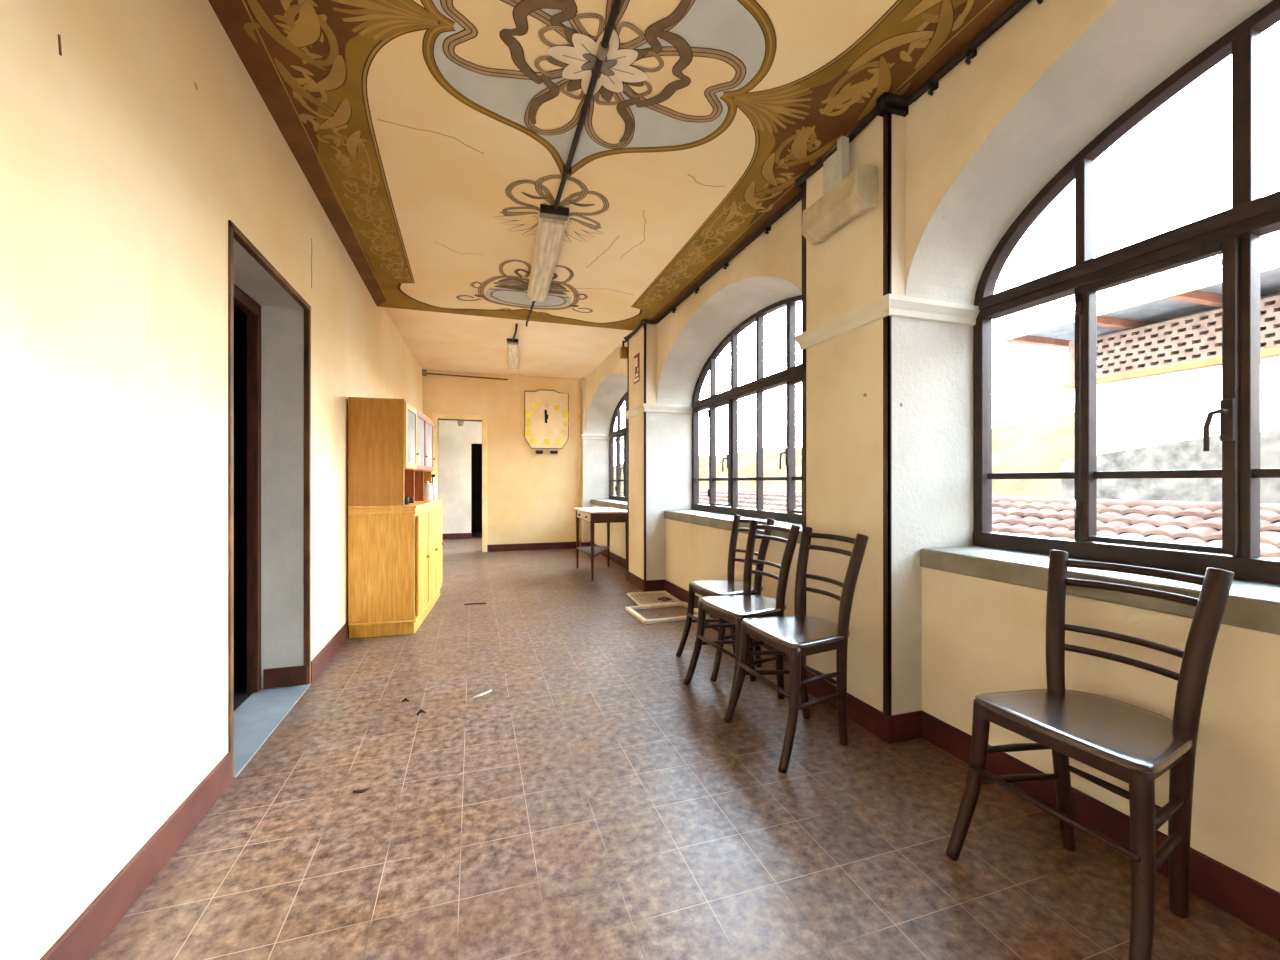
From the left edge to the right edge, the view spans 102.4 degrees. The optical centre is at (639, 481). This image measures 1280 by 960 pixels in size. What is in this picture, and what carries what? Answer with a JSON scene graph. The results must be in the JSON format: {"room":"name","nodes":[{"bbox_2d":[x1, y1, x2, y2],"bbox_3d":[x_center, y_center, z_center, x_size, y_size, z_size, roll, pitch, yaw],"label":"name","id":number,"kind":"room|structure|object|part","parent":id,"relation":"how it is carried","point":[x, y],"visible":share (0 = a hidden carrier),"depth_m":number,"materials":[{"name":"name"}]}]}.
{"room":"corridor","nodes":[
{"label":"corridor","id":0,"kind":"room"},
{"bbox_2d":[0,0,422,959],"bbox_3d":[-1.450,-0.445,1.581,0.330,3.050,12.700,0,0,-18],"label":"wall","id":1,"kind":"structure","parent":0,"point":[133,132],"depth_m":1.35,"materials":[{"name":"beige paint"}]},
{"bbox_2d":[39,621,348,959],"bbox_3d":[-1.466,1.024,1.577,0.277,0.112,12.700,0,0,-17],"label":"baseboard","id":2,"kind":"structure","parent":1,"relation":"attached to","point":[84,936],"depth_m":1.41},
{"bbox_2d":[228,220,310,779],"bbox_3d":[-1.745,0.069,2.266,0.268,2.022,0.959,0,0,-18],"label":"door frame","id":3,"kind":"structure","parent":1,"relation":"in","point":[237,297],"depth_m":2.62,"materials":[{"name":"brown wood"}]},
{"bbox_3d":[-1.849,0.080,2.233,0.050,1.989,0.911,0,0,-18],"label":"door frame","id":4,"kind":"part","parent":3,"relation":"part of","materials":[{"name":"brown wood"}]},
{"bbox_2d":[234,305,252,710],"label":"door","id":5,"kind":"structure","parent":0,"point":[240,318],"depth_m":3.53,"materials":[{"name":"black wood"}]},
{"bbox_2d":[438,420,481,533],"bbox_3d":[-2.799,-0.445,9.011,3.600,3.050,2.070,0,0,-18],"label":"wall","id":6,"kind":"structure","parent":0,"point":[455,441],"depth_m":9.76,"materials":[{"name":"paint"}]},
{"bbox_2d":[442,533,470,539],"bbox_3d":[-3.959,1.025,9.592,1.550,0.110,0.012,0,0,-18],"label":"baseboard","id":7,"kind":"structure","parent":6,"relation":"attached to","point":[448,535],"depth_m":9.74,"materials":[{"name":"brown wood"}]},
{"bbox_2d":[471,444,481,531],"bbox_3d":[-3.210,-0.445,10.612,1.200,3.050,1.230,0,0,-18],"label":"doorway","id":8,"kind":"structure","parent":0,"point":[476,449],"depth_m":11.06,"materials":[{"name":"black"}]},
{"bbox_2d":[423,369,580,544],"bbox_3d":[-2.112,-0.445,8.124,3.365,3.050,0.160,0,0,-18],"label":"wall","id":9,"kind":"structure","parent":0,"point":[532,497],"depth_m":8.09,"materials":[{"name":"yellow paint"}]},
{"bbox_2d":[432,413,486,551],"bbox_3d":[-2.759,0.028,7.907,0.790,2.105,0.195,0,0,-18],"label":"door frame","id":10,"kind":"structure","parent":9,"relation":"in","point":[435,417],"depth_m":7.92,"materials":[{"name":"beige paint"}]},
{"bbox_2d":[422,369,507,379],"bbox_3d":[-2.658,-1.625,7.840,1.250,0.090,0.042,0,0,-18],"label":"conduit","id":11,"kind":"object","parent":9,"relation":"attached to","point":[424,372],"visible":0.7,"depth_m":7.79,"materials":[{"name":"metal"}]},
{"bbox_2d":[487,542,579,551],"bbox_3d":[-1.673,1.025,8.175,1.442,0.110,0.012,0,0,-18],"label":"baseboard","id":12,"kind":"structure","parent":9,"relation":"attached to","point":[553,545],"depth_m":8.15,"materials":[{"name":"brown wood"}]},
{"bbox_2d":[524,389,568,453],"bbox_3d":[-1.477,-0.961,8.198,0.710,1.019,0.081,0,0,-18],"label":"wall clock","id":13,"kind":"object","parent":9,"relation":"attached to","point":[546,412],"visible":1,"depth_m":8.21,"materials":[{"name":"yellow plastic"}]},
{"bbox_2d":[579,382,579,540],"bbox_3d":[-0.984,-0.330,8.382,0.024,2.580,0.024,0,0,-18],"label":"pipe","id":14,"kind":"object","parent":9,"relation":"attached to","point":[579,382],"visible":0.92,"depth_m":8.37,"materials":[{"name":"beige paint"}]},
{"bbox_2d":[383,307,627,378],"bbox_3d":[-1.636,-1.875,6.649,3.365,0.390,3.260,0,0,-18],"label":"ceiling","id":15,"kind":"structure","parent":0,"point":[437,340],"depth_m":6.25,"materials":[{"name":"paint"}]},
{"bbox_2d":[507,338,517,368],"bbox_3d":[-1.650,-1.648,6.706,0.130,0.060,1.427,0,0,-13],"label":"lamp","id":16,"kind":"object","parent":15,"relation":"attached to","point":[512,346],"visible":0.99,"depth_m":6.48,"materials":[{"name":"metal"}]},
{"bbox_2d":[512,324,517,340],"bbox_3d":[-1.397,-1.659,5.745,0.027,0.048,0.608,0,0,-18],"label":"rod","id":17,"kind":"object","parent":15,"relation":"attached to","point":[515,332],"visible":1,"depth_m":5.66,"materials":[{"name":"black metal"}]},
{"bbox_2d":[208,0,1016,330],"bbox_3d":[-0.062,-1.831,1.992,3.225,0.478,6.570,0,0,-18],"label":"ceiling","id":18,"kind":"structure","parent":0,"point":[432,137],"depth_m":2.27,"materials":[{"name":"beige paint"}]},
{"bbox_2d":[526,301,534,326],"bbox_3d":[-1.012,-1.577,4.769,0.026,0.035,0.844,0,0,-18],"label":"cable","id":19,"kind":"object","parent":18,"relation":"attached to","point":[533,302],"visible":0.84,"depth_m":4.80,"materials":[{"name":"black metal"}]},
{"bbox_2d":[527,204,568,301],"bbox_3d":[-0.683,-1.560,3.666,0.165,0.075,1.443,0,0,-15],"label":"lamp","id":20,"kind":"object","parent":18,"relation":"attached to","point":[552,223],"visible":0.99,"depth_m":3.37,"materials":[{"name":"metal"}]},
{"bbox_2d":[553,0,621,209],"bbox_3d":[0.155,-1.584,0.985,0.040,0.036,4.180,0,0,-18],"label":"conduit","id":21,"kind":"object","parent":18,"relation":"attached to","point":[603,48],"visible":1,"depth_m":2.06,"materials":[{"name":"metal"}]},
{"bbox_2d":[89,532,1279,959],"bbox_3d":[-2.257,1.180,3.685,6.365,0.200,17.600,0,0,-18],"label":"floor","id":22,"kind":"structure","parent":0,"point":[595,803],"depth_m":1.60,"materials":[{"name":"brown tile"}]},
{"bbox_2d":[233,684,310,778],"bbox_3d":[-1.729,1.077,2.272,0.242,0.006,0.907,0,0,-18],"label":"threshold","id":23,"kind":"object","parent":22,"relation":"on","point":[258,716],"visible":0.57,"depth_m":2.35,"materials":[{"name":"stone"}]},
{"bbox_2d":[353,787,369,792],"bbox_3d":[-0.972,1.074,1.794,0.053,0.010,0.023,0,0,-18],"label":"chip","id":24,"kind":"object","parent":22,"relation":"on","point":[368,788],"visible":1,"depth_m":1.79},
{"bbox_2d":[348,397,443,637],"bbox_3d":[-1.933,0.247,4.228,0.475,1.665,1.320,0,0,-14],"label":"tall cabinet","id":25,"kind":"object","parent":22,"relation":"on","point":[395,548],"visible":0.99,"depth_m":3.60,"materials":[{"name":"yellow wood"}]},
{"bbox_3d":[-1.837,-0.207,3.593,0.355,0.745,0.020,0,0,-14],"label":"panel","id":26,"kind":"part","parent":25,"relation":"part of","materials":[{"name":"orange wood"}]},
{"bbox_3d":[-1.990,-0.575,4.214,0.359,0.020,1.304,0,0,-14],"label":"panel","id":27,"kind":"part","parent":25,"relation":"part of","materials":[{"name":"orange wood"}]},
{"bbox_2d":[348,499,441,514],"bbox_3d":[-1.946,0.195,4.225,0.449,0.060,1.320,0,0,-14],"label":"countertop","id":28,"kind":"structure","parent":25,"relation":"on","point":[419,506],"depth_m":3.61,"materials":[{"name":"yellow wood"}]},
{"bbox_2d":[404,497,412,504],"bbox_3d":[-1.717,0.138,3.773,0.085,0.055,0.068,0,0,15],"label":"cup","id":29,"kind":"object","parent":28,"relation":"on","point":[406,499],"visible":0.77,"depth_m":3.76,"materials":[{"name":"black plastic"}]},
{"bbox_2d":[424,481,432,500],"bbox_3d":[-1.877,0.078,4.551,0.090,0.174,0.089,0,0,-18],"label":"jar","id":30,"kind":"object","parent":28,"relation":"on","point":[428,490],"visible":0.85,"depth_m":4.52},
{"bbox_2d":[431,474,436,499],"bbox_3d":[-1.894,0.047,4.722,0.064,0.236,0.063,0,0,-18],"label":"bottle","id":31,"kind":"object","parent":28,"relation":"on","point":[434,486],"visible":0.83,"depth_m":4.71,"materials":[{"name":"white plastic"}]},
{"bbox_3d":[-1.947,0.984,4.225,0.447,0.016,1.312,0,0,-14],"label":"moulding","id":32,"kind":"part","parent":25,"relation":"part of","materials":[{"name":"brown wood"}]},
{"bbox_3d":[-1.708,-0.332,3.838,0.018,0.463,0.427,0,0,-14],"label":"glass door","id":33,"kind":"part","parent":25,"relation":"part of","materials":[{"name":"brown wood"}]},
{"bbox_3d":[-1.709,-0.332,3.837,0.004,0.387,0.351,0,0,-14],"label":"pane","id":34,"kind":"part","parent":25,"relation":"part of","materials":[{"name":"clear glass"}]},
{"bbox_2d":[404,468,430,471],"bbox_3d":[-1.988,-0.105,4.215,0.339,0.020,1.260,0,0,-14],"label":"shelf","id":35,"kind":"object","parent":25,"relation":"attached to","point":[405,469],"depth_m":4.17,"materials":[{"name":"brown wood"}]},
{"bbox_3d":[-1.813,-0.332,4.258,0.004,0.387,0.351,0,0,-14],"label":"pane","id":36,"kind":"part","parent":25,"relation":"part of","materials":[{"name":"clear glass"}]},
{"bbox_3d":[-1.812,-0.332,4.258,0.018,0.463,0.427,0,0,-14],"label":"glass door","id":37,"kind":"part","parent":25,"relation":"part of","materials":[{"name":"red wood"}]},
{"bbox_3d":[-1.634,0.598,3.865,0.018,0.715,0.410,0,0,-14],"label":"door","id":38,"kind":"part","parent":25,"relation":"part of","materials":[{"name":"yellow wood"}]},
{"bbox_3d":[-2.146,-0.207,4.835,0.355,0.745,0.020,0,0,-14],"label":"panel","id":39,"kind":"part","parent":25,"relation":"part of","materials":[{"name":"orange wood"}]},
{"bbox_3d":[-1.917,-0.332,4.679,0.018,0.463,0.427,0,0,-14],"label":"glass door","id":40,"kind":"part","parent":25,"relation":"part of","materials":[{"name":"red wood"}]},
{"bbox_3d":[-1.918,-0.332,4.678,0.004,0.387,0.351,0,0,-14],"label":"pane","id":41,"kind":"part","parent":25,"relation":"part of","materials":[{"name":"clear glass"}]},
{"bbox_3d":[-1.733,0.598,4.278,0.018,0.715,0.410,0,0,-14],"label":"door","id":42,"kind":"part","parent":25,"relation":"part of","materials":[{"name":"yellow wood"}]},
{"bbox_3d":[-1.835,0.598,4.690,0.018,0.715,0.410,0,0,-14],"label":"door","id":43,"kind":"part","parent":25,"relation":"part of","materials":[{"name":"yellow wood"}]},
{"bbox_2d":[473,690,491,698],"bbox_3d":[-0.793,1.071,2.603,0.014,0.010,0.108,0,0,35],"label":"stick","id":44,"kind":"object","parent":22,"relation":"on","point":[486,692],"visible":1,"depth_m":2.60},
{"bbox_2d":[574,507,626,580],"bbox_3d":[-0.461,0.703,6.092,0.470,0.755,0.920,0,0,-18],"label":"console table","id":45,"kind":"object","parent":22,"relation":"on","point":[620,515],"visible":0.9,"depth_m":5.74,"materials":[{"name":"brown wood"}]},
{"bbox_3d":[-0.781,0.713,6.435,0.038,0.735,0.038,0,0,-18],"label":"leg","id":46,"kind":"part","parent":45,"relation":"part of","materials":[{"name":"brown wood"}]},
{"bbox_3d":[-0.717,0.398,6.220,0.014,0.085,0.380,0,0,-18],"label":"drawer","id":47,"kind":"part","parent":45,"relation":"part of","materials":[{"name":"beige wood"}]},
{"bbox_3d":[-0.594,0.398,5.839,0.014,0.085,0.380,0,0,-18],"label":"drawer","id":48,"kind":"part","parent":45,"relation":"part of","materials":[{"name":"beige wood"}]},
{"bbox_3d":[-0.521,0.713,5.628,0.038,0.735,0.038,0,0,-18],"label":"leg","id":49,"kind":"part","parent":45,"relation":"part of","materials":[{"name":"brown wood"}]},
{"bbox_2d":[576,546,608,557],"bbox_3d":[-0.471,0.822,6.089,0.410,0.016,0.880,0,0,-18],"label":"shelf","id":50,"kind":"object","parent":45,"relation":"attached to","point":[597,549],"depth_m":6.21,"materials":[{"name":"brown wood"}]},
{"bbox_2d":[585,507,608,508],"bbox_3d":[-0.531,0.321,6.293,0.290,0.006,0.366,0,0,-6],"label":"newspaper","id":51,"kind":"object","parent":45,"relation":"on","point":[585,507],"visible":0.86,"depth_m":6.27,"materials":[{"name":"paper"}]},
{"bbox_2d":[589,509,615,510],"bbox_3d":[-0.429,0.321,5.908,0.220,0.006,0.306,0,0,-35],"label":"paper sheet","id":52,"kind":"object","parent":45,"relation":"on","point":[589,509],"visible":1,"depth_m":5.86,"materials":[{"name":"white paper"}]},
{"bbox_3d":[-0.402,0.713,6.557,0.038,0.735,0.038,0,0,-18],"label":"leg","id":53,"kind":"part","parent":45,"relation":"part of","materials":[{"name":"brown wood"}]},
{"bbox_3d":[-0.142,0.713,5.750,0.038,0.735,0.038,0,0,-18],"label":"leg","id":54,"kind":"part","parent":45,"relation":"part of","materials":[{"name":"brown wood"}]},
{"bbox_2d":[627,591,680,605],"bbox_3d":[0.121,1.060,4.725,0.392,0.034,0.492,0,0,-14],"label":"grate","id":55,"kind":"object","parent":22,"relation":"on","point":[635,596],"visible":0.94,"depth_m":4.72,"materials":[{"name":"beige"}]},
{"bbox_2d":[625,602,709,623],"bbox_3d":[0.214,1.067,4.224,0.554,0.026,0.474,0,0,-20],"label":"frame","id":56,"kind":"object","parent":22,"relation":"on","point":[630,609],"visible":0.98,"depth_m":4.19,"materials":[{"name":"beige wood"}]},
{"bbox_3d":[-0.031,1.067,4.137,0.034,0.026,0.472,0,0,-20],"label":"rail","id":57,"kind":"part","parent":56,"relation":"part of","materials":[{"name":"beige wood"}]},
{"bbox_3d":[0.141,1.067,4.432,0.552,0.026,0.034,0,0,-20],"label":"rail","id":58,"kind":"part","parent":56,"relation":"part of","materials":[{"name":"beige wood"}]},
{"bbox_3d":[0.288,1.067,4.017,0.552,0.026,0.034,0,0,-20],"label":"rail","id":59,"kind":"part","parent":56,"relation":"part of","materials":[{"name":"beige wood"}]},
{"bbox_3d":[0.459,1.067,4.312,0.034,0.026,0.472,0,0,-20],"label":"rail","id":60,"kind":"part","parent":56,"relation":"part of","materials":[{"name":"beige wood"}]},
{"bbox_2d":[676,515,774,681],"bbox_3d":[0.510,0.647,3.072,0.446,0.877,0.460,0,0,-22],"label":"wooden chair","id":61,"kind":"object","parent":22,"relation":"on","point":[705,588],"visible":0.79,"depth_m":3.08,"materials":[{"name":"brown wood"}]},
{"bbox_3d":[0.284,0.859,3.197,0.123,0.454,0.044,0,0,3],"label":"leg","id":62,"kind":"part","parent":61,"relation":"part of","materials":[{"name":"brown wood"}]},
{"bbox_3d":[0.432,0.859,2.826,0.044,0.454,0.123,0,0,43],"label":"leg","id":63,"kind":"part","parent":61,"relation":"part of","materials":[{"name":"brown wood"}]},
{"bbox_3d":[0.538,0.628,3.084,0.380,0.020,0.407,0,0,-22],"label":"seat","id":64,"kind":"part","parent":61,"relation":"part of","materials":[{"name":"brown wood"}]},
{"bbox_3d":[0.600,0.645,3.281,0.072,0.873,0.121,0,0,23],"label":"post","id":65,"kind":"part","parent":61,"relation":"part of","materials":[{"name":"brown wood"}]},
{"bbox_3d":[0.719,0.645,2.984,0.121,0.873,0.072,0,0,24],"label":"post","id":66,"kind":"part","parent":61,"relation":"part of","materials":[{"name":"brown wood"}]},
{"bbox_2d":[684,520,800,718],"bbox_3d":[0.520,0.647,2.632,0.446,0.877,0.460,0,0,-22],"label":"wooden chair","id":67,"kind":"object","parent":22,"relation":"on","point":[731,608],"visible":0.86,"depth_m":2.61,"materials":[{"name":"brown wood"}]},
{"bbox_3d":[0.294,0.859,2.757,0.123,0.454,0.044,0,0,3],"label":"leg","id":68,"kind":"part","parent":67,"relation":"part of","materials":[{"name":"brown wood"}]},
{"bbox_3d":[0.443,0.859,2.386,0.044,0.454,0.123,0,0,43],"label":"leg","id":69,"kind":"part","parent":67,"relation":"part of","materials":[{"name":"brown wood"}]},
{"bbox_3d":[0.549,0.628,2.644,0.380,0.020,0.407,0,0,-22],"label":"seat","id":70,"kind":"part","parent":67,"relation":"part of","materials":[{"name":"brown wood"}]},
{"bbox_3d":[0.611,0.645,2.841,0.072,0.873,0.121,0,0,23],"label":"post","id":71,"kind":"part","parent":67,"relation":"part of","materials":[{"name":"brown wood"}]},
{"bbox_3d":[0.730,0.645,2.544,0.121,0.873,0.072,0,0,24],"label":"post","id":72,"kind":"part","parent":67,"relation":"part of","materials":[{"name":"brown wood"}]},
{"bbox_2d":[723,527,868,773],"bbox_3d":[0.658,0.647,2.190,0.446,0.877,0.460,0,0,-19],"label":"wooden chair","id":73,"kind":"object","parent":22,"relation":"on","point":[798,636],"visible":1,"depth_m":2.11,"materials":[{"name":"brown wood"}]},
{"bbox_3d":[0.439,0.859,2.326,0.123,0.454,0.044,0,0,6],"label":"leg","id":74,"kind":"part","parent":73,"relation":"part of","materials":[{"name":"brown wood"}]},
{"bbox_3d":[0.568,0.859,1.948,0.123,0.454,0.044,0,0,-44],"label":"leg","id":75,"kind":"part","parent":73,"relation":"part of","materials":[{"name":"brown wood"}]},
{"bbox_3d":[0.687,0.628,2.200,0.380,0.020,0.407,0,0,-19],"label":"seat","id":76,"kind":"part","parent":73,"relation":"part of","materials":[{"name":"brown wood"}]},
{"bbox_3d":[0.759,0.645,2.393,0.072,0.873,0.121,0,0,26],"label":"post","id":77,"kind":"part","parent":73,"relation":"part of","materials":[{"name":"brown wood"}]},
{"bbox_3d":[0.863,0.645,2.091,0.121,0.873,0.072,0,0,27],"label":"post","id":78,"kind":"part","parent":73,"relation":"part of","materials":[{"name":"brown wood"}]},
{"bbox_2d":[945,550,1233,959],"bbox_3d":[1.166,0.647,1.353,0.446,0.877,0.460,0,0,-20],"label":"wooden chair","id":79,"kind":"object","parent":22,"relation":"on","point":[1134,745],"visible":1,"depth_m":1.28,"materials":[{"name":"brown wood"}]},
{"bbox_3d":[0.944,0.859,1.486,0.123,0.454,0.044,0,0,5],"label":"leg","id":80,"kind":"part","parent":79,"relation":"part of","materials":[{"name":"brown wood"}]},
{"bbox_3d":[1.264,0.645,1.558,0.072,0.873,0.121,0,0,25],"label":"post","id":81,"kind":"part","parent":79,"relation":"part of","materials":[{"name":"brown wood"}]},
{"bbox_3d":[1.195,0.628,1.364,0.380,0.020,0.407,0,0,-20],"label":"seat","id":82,"kind":"part","parent":79,"relation":"part of","materials":[{"name":"brown wood"}]},
{"bbox_3d":[1.080,0.859,1.110,0.123,0.454,0.044,0,0,-45],"label":"leg","id":83,"kind":"part","parent":79,"relation":"part of","materials":[{"name":"brown wood"}]},
{"bbox_3d":[1.372,0.645,1.258,0.121,0.873,0.072,0,0,26],"label":"post","id":84,"kind":"part","parent":79,"relation":"part of","materials":[{"name":"brown wood"}]},
{"bbox_2d":[581,0,1279,892],"bbox_3d":[1.194,-0.445,2.433,0.565,3.050,12.700,0,0,-18],"label":"wall","id":85,"kind":"structure","parent":0,"point":[969,156],"depth_m":2.15,"materials":[{"name":"beige paint"}]},
{"bbox_2d":[591,499,626,509],"bbox_3d":[-0.167,0.320,7.054,0.420,0.080,2.748,0,0,-18],"label":"window sill","id":86,"kind":"structure","parent":85,"relation":"attached to","point":[617,504],"depth_m":7.38,"materials":[{"name":"grey stone"}]},
{"bbox_2d":[609,392,626,500],"bbox_3d":[-0.073,-0.525,7.084,0.132,1.620,2.750,0,0,-18],"label":"window","id":87,"kind":"structure","parent":85,"relation":"in","point":[619,432],"depth_m":7.94,"materials":[{"name":"brown metal"}]},
{"bbox_2d":[620,336,631,358],"bbox_3d":[-0.149,-1.459,5.572,0.075,0.199,0.262,0,0,-18],"label":"junction box","id":88,"kind":"object","parent":85,"relation":"attached to","point":[623,350],"visible":1,"depth_m":5.62,"materials":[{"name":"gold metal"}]},
{"bbox_2d":[634,352,639,383],"bbox_3d":[-0.035,-1.170,5.311,0.008,0.290,0.180,0,0,-18],"label":"wall sign","id":89,"kind":"object","parent":85,"relation":"attached to","point":[637,356],"visible":1,"depth_m":5.28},
{"bbox_2d":[664,510,801,543],"bbox_3d":[0.819,0.320,3.994,0.420,0.080,2.498,0,0,-18],"label":"window sill","id":90,"kind":"structure","parent":85,"relation":"attached to","point":[710,519],"depth_m":4.07,"materials":[{"name":"grey stone"}]},
{"bbox_2d":[692,295,801,523],"bbox_3d":[0.914,-0.525,4.024,0.132,1.620,2.500,0,0,-18],"label":"window","id":91,"kind":"structure","parent":85,"relation":"in","point":[792,375],"depth_m":4.06,"materials":[{"name":"dark brown wood"},{"name":"glass"}]},
{"bbox_3d":[0.737,-0.165,4.435,0.048,0.150,0.051,0,0,-18],"label":"handle","id":92,"kind":"part","parent":91,"relation":"part of","materials":[{"name":"brown metal"}]},
{"bbox_3d":[1.006,-0.165,3.600,0.048,0.150,0.051,0,0,-18],"label":"handle","id":93,"kind":"part","parent":91,"relation":"part of","materials":[{"name":"brown metal"}]},
{"bbox_2d":[627,112,891,715],"bbox_3d":[0.934,-0.300,2.413,0.038,2.560,6.768,0,0,-18],"label":"trim","id":94,"kind":"structure","parent":85,"relation":"attached to","point":[887,119],"depth_m":2.14,"materials":[{"name":"black metal"}]},
{"bbox_2d":[580,294,979,439],"bbox_3d":[0.687,-0.729,3.845,0.533,0.082,9.703,0,0,-18],"label":"trim","id":95,"kind":"structure","parent":85,"relation":"attached to","point":[894,305],"depth_m":2.24,"materials":[{"name":"white paint"}]},
{"bbox_2d":[624,0,1042,339],"bbox_3d":[0.976,-1.558,2.311,0.168,0.077,7.140,0,0,-18],"label":"trunk","id":96,"kind":"object","parent":85,"relation":"attached to","point":[887,102],"visible":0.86,"depth_m":2.12,"materials":[{"name":"black plastic"}]},
{"bbox_2d":[802,136,876,244],"bbox_3d":[0.898,-1.345,2.341,0.119,0.379,0.375,0,0,-18],"label":"lamp","id":97,"kind":"object","parent":85,"relation":"attached to","point":[846,196],"visible":1,"depth_m":2.29,"materials":[{"name":"grey plastic"}]},
{"bbox_2d":[805,173,868,241],"bbox_3d":[0.895,-1.248,2.340,0.110,0.173,0.335,0,0,-18],"label":"diffuser","id":98,"kind":"object","parent":97,"relation":"attached to","point":[840,205],"depth_m":2.31,"materials":[{"name":"grey plastic"}]},
{"bbox_2d":[580,541,1279,941],"bbox_3d":[1.021,1.024,2.372,0.222,0.112,12.712,0,0,-18],"label":"baseboard","id":99,"kind":"structure","parent":85,"relation":"attached to","point":[1245,898],"depth_m":1.69,"materials":[{"name":"brown wood"}]},
{"bbox_2d":[920,546,1279,634],"bbox_3d":[1.766,0.320,1.058,0.420,0.080,2.498,0,0,-18],"label":"window sill","id":100,"kind":"structure","parent":85,"relation":"attached to","point":[1252,605],"depth_m":1.54,"materials":[{"name":"grey stone"}]},
{"bbox_2d":[973,0,1279,583],"bbox_3d":[1.860,-0.540,1.088,0.132,1.650,2.500,0,0,-18],"label":"window","id":101,"kind":"structure","parent":85,"relation":"in","point":[1235,233],"depth_m":1.63,"materials":[{"name":"dark brown wood"},{"name":"glass"}]},
{"bbox_3d":[1.684,-0.165,1.499,0.048,0.150,0.051,0,0,-18],"label":"handle","id":102,"kind":"part","parent":101,"relation":"part of","materials":[{"name":"brown metal"}]},
{"label":"outside","id":103,"kind":"structure","parent":0,"visible":0},
{"bbox_3d":[52.325,4.180,69.399,137.815,0.200,220.000,0,0,-18],"label":"ground","id":104,"kind":"structure","parent":103,"visible":0},
{"bbox_2d":[614,412,1073,497],"bbox_3d":[23.471,-0.855,70.605,62.000,10.069,180.000,0,0,-18],"label":"hill","id":105,"kind":"structure","parent":104,"relation":"on","point":[1037,445],"depth_m":25.90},
{"bbox_2d":[699,488,1279,558],"bbox_3d":[2.531,2.119,6.069,2.678,3.922,22.000,0,0,-18],"label":"tiled roof","id":106,"kind":"object","parent":104,"relation":"on","point":[1191,522],"visible":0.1,"depth_m":4.38,"materials":[{"name":"tile"}]},
{"bbox_2d":[992,241,1279,453],"bbox_3d":[9.712,-0.058,4.649,5.660,8.275,9.650,0,0,-18],"label":"house","id":107,"kind":"structure","parent":104,"relation":"on","point":[1159,348],"depth_m":6.97,"materials":[{"name":"paint"}]},
{"bbox_2d":[1061,430,1279,503],"bbox_3d":[8.904,1.630,1.094,0.220,4.900,14.620,0,0,-18],"label":"wall","id":108,"kind":"structure","parent":104,"relation":"on","point":[1187,454],"depth_m":6.73,"materials":[{"name":"white paint"}]},
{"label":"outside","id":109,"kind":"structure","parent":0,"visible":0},
{"bbox_2d":[701,379,1068,449],"bbox_3d":[5.956,-1.819,19.491,0.821,0.322,22.552,0,0,-14],"label":"overhead wire","id":110,"kind":"object","parent":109,"point":[1066,379],"visible":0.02,"depth_m":10.81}
]}

